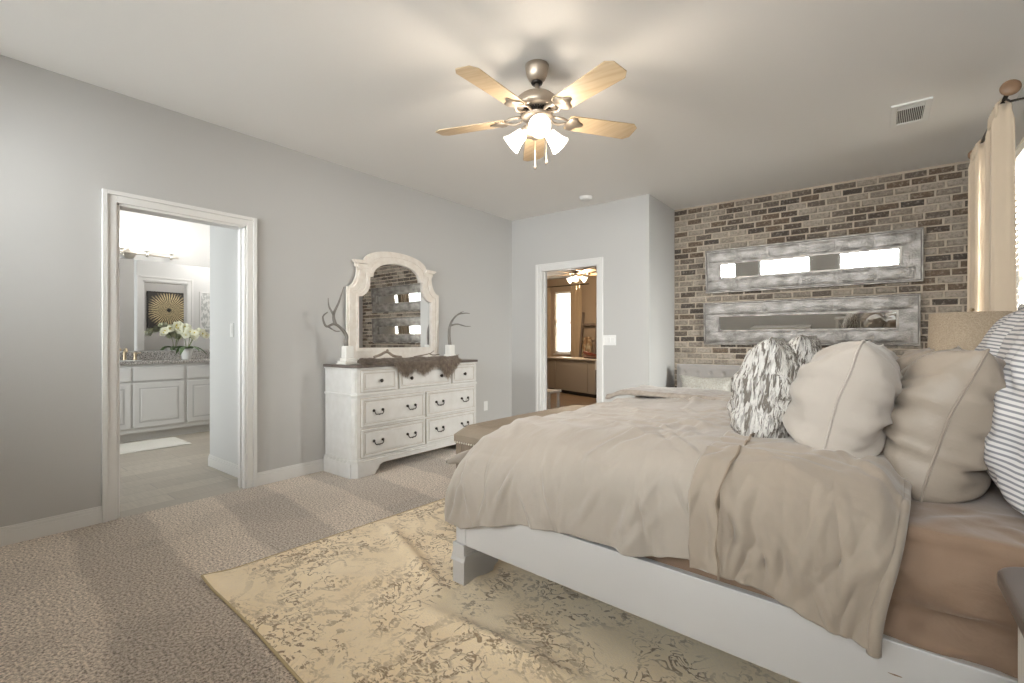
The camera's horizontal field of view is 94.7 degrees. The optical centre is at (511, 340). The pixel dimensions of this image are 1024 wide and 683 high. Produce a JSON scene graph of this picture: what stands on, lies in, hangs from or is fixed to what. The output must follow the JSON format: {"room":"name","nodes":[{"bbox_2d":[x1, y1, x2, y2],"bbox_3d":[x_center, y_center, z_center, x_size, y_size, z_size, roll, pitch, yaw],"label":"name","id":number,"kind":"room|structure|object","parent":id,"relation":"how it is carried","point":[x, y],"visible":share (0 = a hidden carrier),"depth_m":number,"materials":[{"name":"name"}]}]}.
{"room":"bedroom","nodes":[
{"label":"bedroom","id":0,"kind":"room"},
{"bbox_2d":[120,210,209,351],"bbox_3d":[-4.508,-0.223,5.971,0.115,2.740,5.300,0,0,38],"label":"wall","id":1,"kind":"structure","parent":0,"point":[192,240],"depth_m":6.01,"materials":[{"name":"grey paint"}]},
{"bbox_2d":[120,236,178,259],"bbox_3d":[-4.633,-1.105,5.625,0.128,0.236,1.120,0,0,38],"label":"vanity light bar","id":2,"kind":"object","parent":1,"relation":"attached to","point":[147,245],"visible":0.73,"depth_m":5.76,"materials":[{"name":"white glass"}]},
{"bbox_2d":[120,258,209,350],"bbox_3d":[-4.668,-0.428,5.665,0.005,1.110,2.020,0,0,38],"label":"vanity mirror","id":3,"kind":"object","parent":1,"relation":"attached to","point":[154,296],"visible":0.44,"depth_m":5.95,"materials":[{"name":"clear glass"}]},
{"bbox_2d":[208,225,237,477],"bbox_3d":[-2.401,-0.223,4.099,0.862,2.740,0.131,0,0,38],"label":"wall","id":4,"kind":"structure","parent":0,"point":[223,241],"depth_m":4.13,"materials":[{"name":"grey paint"}]},
{"bbox_2d":[230,323,233,336],"bbox_3d":[-2.394,-0.088,4.025,0.070,0.116,0.010,0,0,38],"label":"light switch","id":5,"kind":"object","parent":4,"relation":"attached to","point":[231,324],"visible":1,"depth_m":4.01,"materials":[{"name":"white plastic"}]},
{"bbox_2d":[0,55,511,526],"bbox_3d":[-1.803,-0.223,4.073,0.115,2.740,5.950,0,0,38],"label":"wall","id":6,"kind":"structure","parent":0,"point":[64,140],"depth_m":3.28,"materials":[{"name":"grey paint"}]},
{"bbox_2d":[0,506,101,546],"bbox_3d":[-3.043,1.095,2.370,0.016,0.105,1.510,0,0,38],"label":"baseboard","id":7,"kind":"structure","parent":6,"relation":"attached to","point":[20,532],"depth_m":2.77,"materials":[{"name":"white paint"}]},
{"bbox_2d":[102,188,256,522],"bbox_3d":[-2.337,0.096,3.369,0.138,2.102,0.934,0,0,38],"label":"door frame","id":8,"kind":"structure","parent":6,"relation":"in","point":[113,201],"depth_m":3.21,"materials":[{"name":"white paint"}]},
{"bbox_2d":[257,459,322,485],"bbox_3d":[-1.002,1.095,4.997,0.016,0.105,3.276,0,0,38],"label":"baseboard","id":9,"kind":"structure","parent":6,"relation":"attached to","point":[288,472],"depth_m":3.90,"materials":[{"name":"white paint"}]},
{"bbox_2d":[484,401,487,410],"bbox_3d":[-0.325,0.817,5.875,0.008,0.116,0.070,0,0,38],"label":"wall outlet","id":10,"kind":"object","parent":6,"relation":"attached to","point":[485,402],"visible":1,"depth_m":5.87,"materials":[{"name":"white plastic"}]},
{"bbox_2d":[0,388,596,682],"bbox_3d":[-0.134,1.187,6.087,9.520,0.080,11.350,0,0,38],"label":"floor","id":11,"kind":"structure","parent":0,"point":[127,599],"depth_m":2.44,"materials":[{"name":"carpet"}]},
{"bbox_2d":[120,437,191,453],"bbox_3d":[-4.024,1.134,5.025,0.520,0.022,0.900,0,0,38],"label":"bath mat","id":12,"kind":"object","parent":11,"relation":"on","point":[139,446],"visible":0.69,"depth_m":5.09,"materials":[{"name":"white fabric"}]},
{"bbox_2d":[120,362,209,442],"bbox_3d":[-4.359,0.710,5.602,0.567,0.875,2.400,0,0,38],"label":"bathroom vanity","id":13,"kind":"object","parent":11,"relation":"on","point":[168,399],"visible":0.44,"depth_m":5.52,"materials":[{"name":"white paint"}]},
{"bbox_2d":[120,350,209,364],"bbox_3d":[-4.357,0.204,5.601,0.573,0.135,2.420,0,0,38],"label":"countertop","id":14,"kind":"structure","parent":13,"relation":"on","point":[146,357],"depth_m":5.84,"materials":[{"name":"stone"}]},
{"bbox_2d":[123,348,140,359],"bbox_3d":[-4.572,0.165,5.571,0.132,0.150,0.322,0,0,38],"label":"faucet","id":15,"kind":"object","parent":14,"relation":"on","point":[125,349],"visible":0.73,"depth_m":5.60,"materials":[{"name":"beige metal"}]},
{"bbox_2d":[160,321,209,358],"bbox_3d":[-4.112,-0.002,5.959,0.361,0.481,0.492,0,0,-5],"label":"potted orchid","id":16,"kind":"object","parent":14,"relation":"on","point":[184,329],"visible":0.99,"depth_m":5.93,"materials":[{"name":"white plant"}]},
{"bbox_2d":[323,359,477,478],"bbox_3d":[-0.989,0.677,4.611,0.470,0.940,1.574,0,0,38],"label":"dresser","id":17,"kind":"object","parent":11,"relation":"on","point":[376,415],"visible":0.91,"depth_m":4.15,"materials":[{"name":"white paint"}]},
{"bbox_2d":[322,287,358,364],"bbox_3d":[-1.479,-0.129,4.013,0.140,0.671,0.320,0,0,38],"label":"antler mount","id":18,"kind":"object","parent":17,"relation":"on","point":[347,352],"visible":0.99,"depth_m":4.04,"materials":[{"name":"white ceramic"}]},
{"bbox_2d":[346,251,438,360],"bbox_3d":[-1.151,-0.337,4.737,0.050,1.087,1.136,0,0,38],"label":"dresser mirror","id":19,"kind":"object","parent":17,"relation":"on","point":[392,303],"visible":0.96,"depth_m":4.68,"materials":[{"name":"beige paint"}]},
{"bbox_2d":[360,266,428,345],"bbox_3d":[-1.161,-0.343,4.745,0.004,0.830,0.896,0,0,38],"label":"mirror glass","id":20,"kind":"object","parent":19,"relation":"attached to","point":[394,300],"depth_m":4.72,"materials":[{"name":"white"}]},
{"bbox_2d":[357,354,461,379],"bbox_3d":[-0.951,0.270,4.436,0.262,0.270,1.225,0,0,39],"label":"fur throw","id":21,"kind":"object","parent":17,"relation":"on","point":[448,364],"visible":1,"depth_m":4.41,"materials":[{"name":"fur"}]},
{"bbox_2d":[373,349,401,357],"bbox_3d":[-1.146,0.125,4.347,0.272,0.087,0.040,0,0,-37],"label":"branch","id":22,"kind":"object","parent":21,"relation":"on","point":[387,350],"visible":0.98,"depth_m":4.33,"materials":[{"name":"wood"}]},
{"bbox_2d":[414,351,439,356],"bbox_3d":[-0.856,0.137,4.762,0.019,0.065,0.374,0,0,32],"label":"branch","id":23,"kind":"object","parent":21,"relation":"on","point":[433,351],"visible":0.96,"depth_m":4.77,"materials":[{"name":"wood"}]},
{"bbox_2d":[444,311,470,355],"bbox_3d":[-0.599,-0.059,5.195,0.140,0.533,0.376,0,0,38],"label":"antler mount","id":24,"kind":"object","parent":17,"relation":"on","point":[449,349],"visible":0.89,"depth_m":5.09,"materials":[{"name":"white ceramic"}]},
{"bbox_2d":[201,498,799,682],"bbox_3d":[0.475,1.125,2.205,3.012,0.042,2.532,0,0,41],"label":"area rug","id":25,"kind":"object","parent":11,"relation":"on","point":[379,601],"visible":0.36,"depth_m":1.90,"materials":[{"name":"fabric"}]},
{"bbox_2d":[454,405,584,467],"bbox_3d":[0.208,0.827,3.253,0.367,0.640,1.327,0,0,41],"label":"bench","id":26,"kind":"object","parent":25,"relation":"on","point":[468,436],"visible":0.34,"depth_m":2.85,"materials":[{"name":"brown fabric"}]},
{"bbox_2d":[451,525,1017,682],"bbox_3d":[1.222,0.522,2.285,2.212,1.250,2.066,0,0,41],"label":"platform bed","id":27,"kind":"object","parent":25,"relation":"on","point":[755,628],"visible":0.37,"depth_m":1.48,"materials":[{"name":"grey paint"}]},
{"bbox_2d":[645,479,1023,678],"bbox_3d":[1.282,0.683,2.231,1.890,0.447,2.045,0,0,41],"label":"mattress","id":28,"kind":"object","parent":27,"relation":"on","point":[947,599],"visible":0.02,"depth_m":1.15,"materials":[{"name":"brown fabric"}]},
{"bbox_2d":[444,394,734,559],"bbox_3d":[0.779,0.602,2.667,1.388,0.546,2.150,0,0,41],"label":"duvet","id":29,"kind":"object","parent":28,"relation":"on","point":[617,474],"visible":0.77,"depth_m":1.84,"materials":[{"name":"fabric"}]},
{"bbox_2d":[605,385,731,399],"bbox_3d":[1.236,0.425,3.197,0.528,0.177,1.171,0,0,-44],"label":"quilted throw","id":30,"kind":"object","parent":29,"relation":"on","point":[686,393],"visible":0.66,"depth_m":3.19,"materials":[{"name":"beige fabric"}]},
{"bbox_2d":[688,430,911,658],"bbox_3d":[1.443,0.545,2.097,0.528,0.448,2.301,0,0,41],"label":"coverlet","id":31,"kind":"object","parent":28,"relation":"on","point":[822,533],"visible":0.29,"depth_m":1.29,"materials":[{"name":"beige fabric"}]},
{"bbox_2d":[726,336,799,437],"bbox_3d":[0.979,0.189,1.825,0.237,0.406,0.452,0,0,33],"label":"throw pillow","id":32,"kind":"object","parent":31,"relation":"on","point":[760,397],"visible":0.76,"depth_m":1.64,"materials":[{"name":"white fabric"}]},
{"bbox_2d":[789,335,821,366],"bbox_3d":[1.476,0.177,2.422,0.226,0.406,0.449,0,0,44],"label":"throw pillow","id":33,"kind":"object","parent":31,"relation":"on","point":[805,347],"visible":0.21,"depth_m":2.24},
{"bbox_2d":[782,340,902,457],"bbox_3d":[1.190,0.200,1.692,0.344,0.404,0.635,0,0,41],"label":"bed pillow","id":34,"kind":"object","parent":31,"relation":"on","point":[844,398],"visible":0.89,"depth_m":1.46,"materials":[{"name":"beige fabric"}]},
{"bbox_2d":[878,344,898,359],"bbox_3d":[1.730,0.201,2.309,0.296,0.365,0.632,0,0,43],"label":"bed pillow","id":35,"kind":"object","parent":31,"relation":"on","point":[891,353],"visible":0.04,"depth_m":2.36,"materials":[{"name":"beige fabric"}]},
{"bbox_2d":[896,347,934,370],"bbox_3d":[1.930,0.262,2.267,0.316,0.455,0.707,0,0,41],"label":"bed pillow","id":36,"kind":"object","parent":28,"relation":"on","point":[909,356],"visible":0.12,"depth_m":2.05,"materials":[{"name":"beige fabric"}]},
{"bbox_2d":[880,346,1005,503],"bbox_3d":[1.461,0.254,1.622,0.352,0.467,0.708,0,0,40],"label":"bed pillow","id":37,"kind":"object","parent":28,"relation":"on","point":[941,417],"visible":0.67,"depth_m":1.37,"materials":[{"name":"beige fabric"}]},
{"bbox_2d":[974,304,1023,356],"bbox_3d":[2.221,0.161,2.100,0.334,0.678,0.716,0,0,43],"label":"euro pillow","id":38,"kind":"object","parent":28,"relation":"on","point":[993,339],"visible":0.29,"depth_m":1.96,"materials":[{"name":"white fabric"}]},
{"bbox_2d":[984,318,1023,514],"bbox_3d":[1.586,0.165,1.375,0.362,0.678,0.720,0,0,45],"label":"euro pillow","id":39,"kind":"object","parent":28,"relation":"on","point":[1004,443],"visible":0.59,"depth_m":1.26,"materials":[{"name":"white fabric"}]},
{"bbox_2d":[997,567,1023,682],"bbox_3d":[1.044,0.807,0.651,0.470,0.680,0.540,0,0,38],"label":"nightstand","id":40,"kind":"object","parent":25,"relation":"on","point":[1010,580],"visible":1,"depth_m":0.91,"materials":[{"name":"brown wood"}]},
{"bbox_2d":[547,389,560,408],"bbox_3d":[0.472,0.922,6.623,0.340,0.450,0.300,0,0,38],"label":"stool","id":41,"kind":"object","parent":11,"relation":"on","point":[549,391],"visible":0.27,"depth_m":6.54,"materials":[{"name":"white paint"}]},
{"bbox_2d":[547,356,596,397],"bbox_3d":[1.426,0.762,10.150,0.500,0.770,1.750,0,0,-31],"label":"sideboard","id":42,"kind":"object","parent":11,"relation":"on","point":[570,375],"visible":0.59,"depth_m":9.94,"materials":[{"name":"beige wood"}]},
{"bbox_2d":[583,351,596,358],"bbox_3d":[1.695,0.297,9.599,0.232,0.161,0.730,0,0,-31],"label":"bowl","id":43,"kind":"object","parent":42,"relation":"on","point":[586,354],"visible":0.47,"depth_m":9.65,"materials":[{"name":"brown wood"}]},
{"bbox_2d":[579,312,596,356],"bbox_3d":[1.829,0.229,11.401,0.450,1.841,0.324,0,0,38],"label":"blanket ladder","id":44,"kind":"object","parent":11,"relation":"on","point":[582,320],"visible":0.48,"depth_m":11.50,"materials":[{"name":"brown wood"}]},
{"bbox_2d":[582,336,591,356],"bbox_3d":[1.805,0.198,11.387,0.243,0.585,0.116,0,0,38],"label":"hanging cloth","id":45,"kind":"object","parent":44,"relation":"hanging from","point":[586,346],"visible":0.66,"depth_m":11.39,"materials":[{"name":"orange fabric"}]},
{"bbox_2d":[677,364,740,391],"bbox_3d":[2.055,0.710,5.042,0.770,0.875,0.685,0,0,38],"label":"console table","id":46,"kind":"object","parent":11,"relation":"on","point":[696,370],"visible":0.27,"depth_m":5.26,"materials":[{"name":"white wood"}]},
{"bbox_2d":[679,374,731,391],"bbox_3d":[2.126,0.546,5.181,0.605,0.316,0.174,0,0,39],"label":"lumbar pillow","id":47,"kind":"object","parent":46,"relation":"on","point":[723,384],"visible":0.43,"depth_m":5.13,"materials":[{"name":"beige fabric"}]},
{"bbox_3d":[2.838,0.807,2.936,0.470,0.680,0.540,0,0,38],"label":"nightstand","id":48,"kind":"object","parent":11,"relation":"on","visible":0},
{"bbox_2d":[927,308,1012,350],"bbox_3d":[2.832,0.133,2.904,0.416,0.668,0.416,0,0,38],"label":"table lamp","id":49,"kind":"object","parent":48,"relation":"on","point":[966,330],"visible":0.34,"depth_m":2.80,"materials":[{"name":"beige fabric"}]},
{"bbox_2d":[0,0,1023,279],"bbox_3d":[-0.111,-1.643,6.186,9.435,0.100,11.365,0,0,38],"label":"ceiling","id":50,"kind":"structure","parent":0,"point":[726,100],"depth_m":2.87,"materials":[{"name":"white paint"}]},
{"bbox_2d":[435,59,636,169],"bbox_3d":[0.119,-1.288,2.700,1.234,0.609,1.181,0,0,38],"label":"ceiling fan","id":51,"kind":"object","parent":50,"relation":"hanging from","point":[536,106],"visible":1,"depth_m":2.66,"materials":[{"name":"beige wood"}]},
{"bbox_2d":[547,268,596,289],"bbox_3d":[1.221,-1.288,9.167,1.245,0.609,1.278,0,0,38],"label":"ceiling fan","id":52,"kind":"object","parent":50,"relation":"hanging from","point":[577,273],"visible":0.82,"depth_m":9.08,"materials":[{"name":"grey metal"}]},
{"bbox_2d":[579,195,592,201],"bbox_3d":[0.823,-1.574,5.242,0.150,0.038,0.150,0,0,38],"label":"smoke detector","id":53,"kind":"object","parent":50,"relation":"attached to","point":[585,198],"visible":1,"depth_m":5.20,"materials":[{"name":"white plastic"}]},
{"bbox_2d":[890,97,932,127],"bbox_3d":[2.787,-1.587,3.300,0.214,0.012,0.400,0,0,38],"label":"ceiling vent","id":54,"kind":"object","parent":50,"relation":"in","point":[916,111],"visible":1,"depth_m":3.29,"materials":[{"name":"white plastic"}]},
{"bbox_2d":[547,275,596,356],"bbox_3d":[2.196,-0.223,11.536,6.515,2.740,0.115,0,0,38],"label":"wall","id":55,"kind":"structure","parent":0,"point":[589,291],"depth_m":11.76,"materials":[{"name":"beige paint"}]},
{"bbox_2d":[556,297,569,354],"bbox_3d":[1.336,-0.442,12.185,0.540,1.622,0.145,0,0,38],"label":"window","id":56,"kind":"structure","parent":55,"relation":"in","point":[556,297],"depth_m":12.33,"materials":[{"name":"white plastic"}]},
{"bbox_2d":[556,291,569,353],"bbox_3d":[1.332,-0.453,12.180,0.460,1.600,0.052,0,0,38],"label":"window blind","id":57,"kind":"object","parent":56,"relation":"attached to","point":[558,294],"visible":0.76,"depth_m":12.19,"materials":[{"name":"white plastic"}]},
{"bbox_2d":[549,283,588,287],"bbox_3d":[1.252,-1.383,12.044,1.600,0.023,0.024,0,0,38],"label":"curtain rod","id":58,"kind":"object","parent":55,"relation":"attached to","point":[587,283],"visible":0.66,"depth_m":11.88,"materials":[{"name":"brown metal"}]},
{"bbox_2d":[547,287,550,356],"bbox_3d":[0.865,-0.123,12.345,0.384,2.500,0.074,0,0,38],"label":"curtain","id":59,"kind":"object","parent":58,"relation":"hanging from","point":[548,288],"visible":0.29,"depth_m":12.25,"materials":[{"name":"beige fabric"}]},
{"bbox_2d":[570,285,581,356],"bbox_3d":[1.600,-0.123,11.774,0.363,2.500,0.074,0,0,38],"label":"curtain","id":60,"kind":"object","parent":58,"relation":"hanging from","point":[575,295],"visible":0.66,"depth_m":11.77,"materials":[{"name":"beige fabric"}]},
{"bbox_2d":[512,194,673,415],"bbox_3d":[1.028,-0.223,6.079,1.895,2.740,0.922,0,0,38],"label":"wall","id":61,"kind":"structure","parent":0,"point":[633,236],"depth_m":5.45,"materials":[{"name":"grey paint"}]},
{"bbox_2d":[535,257,602,411],"bbox_3d":[0.716,0.091,5.798,0.947,2.112,0.138,0,0,38],"label":"door frame","id":62,"kind":"structure","parent":61,"relation":"in","point":[541,270],"depth_m":6.00,"materials":[{"name":"white paint"}]},
{"bbox_2d":[603,335,615,344],"bbox_3d":[1.119,-0.001,5.418,0.162,0.116,0.010,0,0,38],"label":"light switch","id":63,"kind":"object","parent":61,"relation":"attached to","point":[607,339],"visible":1,"depth_m":5.41,"materials":[{"name":"white plastic"}]},
{"bbox_2d":[674,160,969,386],"bbox_3d":[3.080,-0.223,4.984,2.690,2.740,0.134,0,0,38],"label":"brick wall","id":64,"kind":"structure","parent":0,"point":[954,264],"depth_m":4.79,"materials":[{"name":"brown brick"}]},
{"bbox_2d":[703,293,920,345],"bbox_3d":[2.999,-0.191,4.920,1.915,0.484,0.079,0,0,38],"label":"wall mirror","id":65,"kind":"object","parent":64,"relation":"attached to","point":[895,319],"visible":0.93,"depth_m":4.79,"materials":[{"name":"wood"}]},
{"bbox_2d":[720,312,895,329],"bbox_3d":[3.001,-0.191,4.923,1.574,0.155,0.004,0,4,38],"label":"mirror glass","id":66,"kind":"object","parent":65,"relation":"attached to","point":[854,320],"depth_m":4.85,"materials":[{"name":"mirror"}]},
{"bbox_2d":[705,227,923,293],"bbox_3d":[3.014,-0.789,4.907,1.915,0.494,0.080,0,0,38],"label":"wall mirror","id":67,"kind":"object","parent":64,"relation":"attached to","point":[893,256],"visible":1,"depth_m":4.79,"materials":[{"name":"wood"}]},
{"bbox_2d":[721,248,898,277],"bbox_3d":[3.015,-0.789,4.912,1.587,0.155,0.004,0,4,38],"label":"mirror glass","id":68,"kind":"object","parent":67,"relation":"attached to","point":[889,256],"depth_m":4.84,"materials":[{"name":"mirror"}]},
{"bbox_2d":[1012,87,1023,310],"bbox_3d":[2.156,-0.223,1.508,0.115,2.740,6.757,0,0,38],"label":"wall","id":69,"kind":"structure","parent":0,"point":[1018,106],"depth_m":3.09,"materials":[{"name":"grey paint"}]},
{"bbox_2d":[968,79,1023,158],"bbox_3d":[3.161,-1.385,3.047,0.186,0.114,1.220,0,0,38],"label":"curtain rod","id":70,"kind":"object","parent":69,"relation":"attached to","point":[1008,88],"visible":0.56,"depth_m":2.61,"materials":[{"name":"brown metal"}]},
{"bbox_2d":[967,139,984,311],"bbox_3d":[3.354,-0.141,3.380,0.125,2.536,0.311,0,0,38],"label":"curtain","id":71,"kind":"object","parent":70,"relation":"hanging from","point":[976,169],"visible":0.3,"depth_m":3.30,"materials":[{"name":"beige fabric"}]},
{"bbox_2d":[984,98,1016,311],"bbox_3d":[2.939,-0.142,2.845,0.131,2.539,0.356,0,0,38],"label":"curtain","id":72,"kind":"object","parent":70,"relation":"hanging from","point":[1000,294],"visible":0.44,"depth_m":2.74,"materials":[{"name":"beige fabric"}]},
{"bbox_2d":[1018,171,1023,304],"bbox_3d":[3.301,-0.427,3.007,0.145,1.692,0.960,0,0,38],"label":"window","id":73,"kind":"structure","parent":69,"relation":"in","point":[1020,271],"depth_m":3.31,"materials":[{"name":"white plastic"}]},
{"bbox_2d":[1015,141,1023,307],"bbox_3d":[3.296,-0.438,3.011,0.052,1.670,0.880,0,0,38],"label":"window blind","id":74,"kind":"object","parent":73,"relation":"attached to","point":[1019,154],"visible":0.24,"depth_m":3.16,"materials":[{"name":"white"}]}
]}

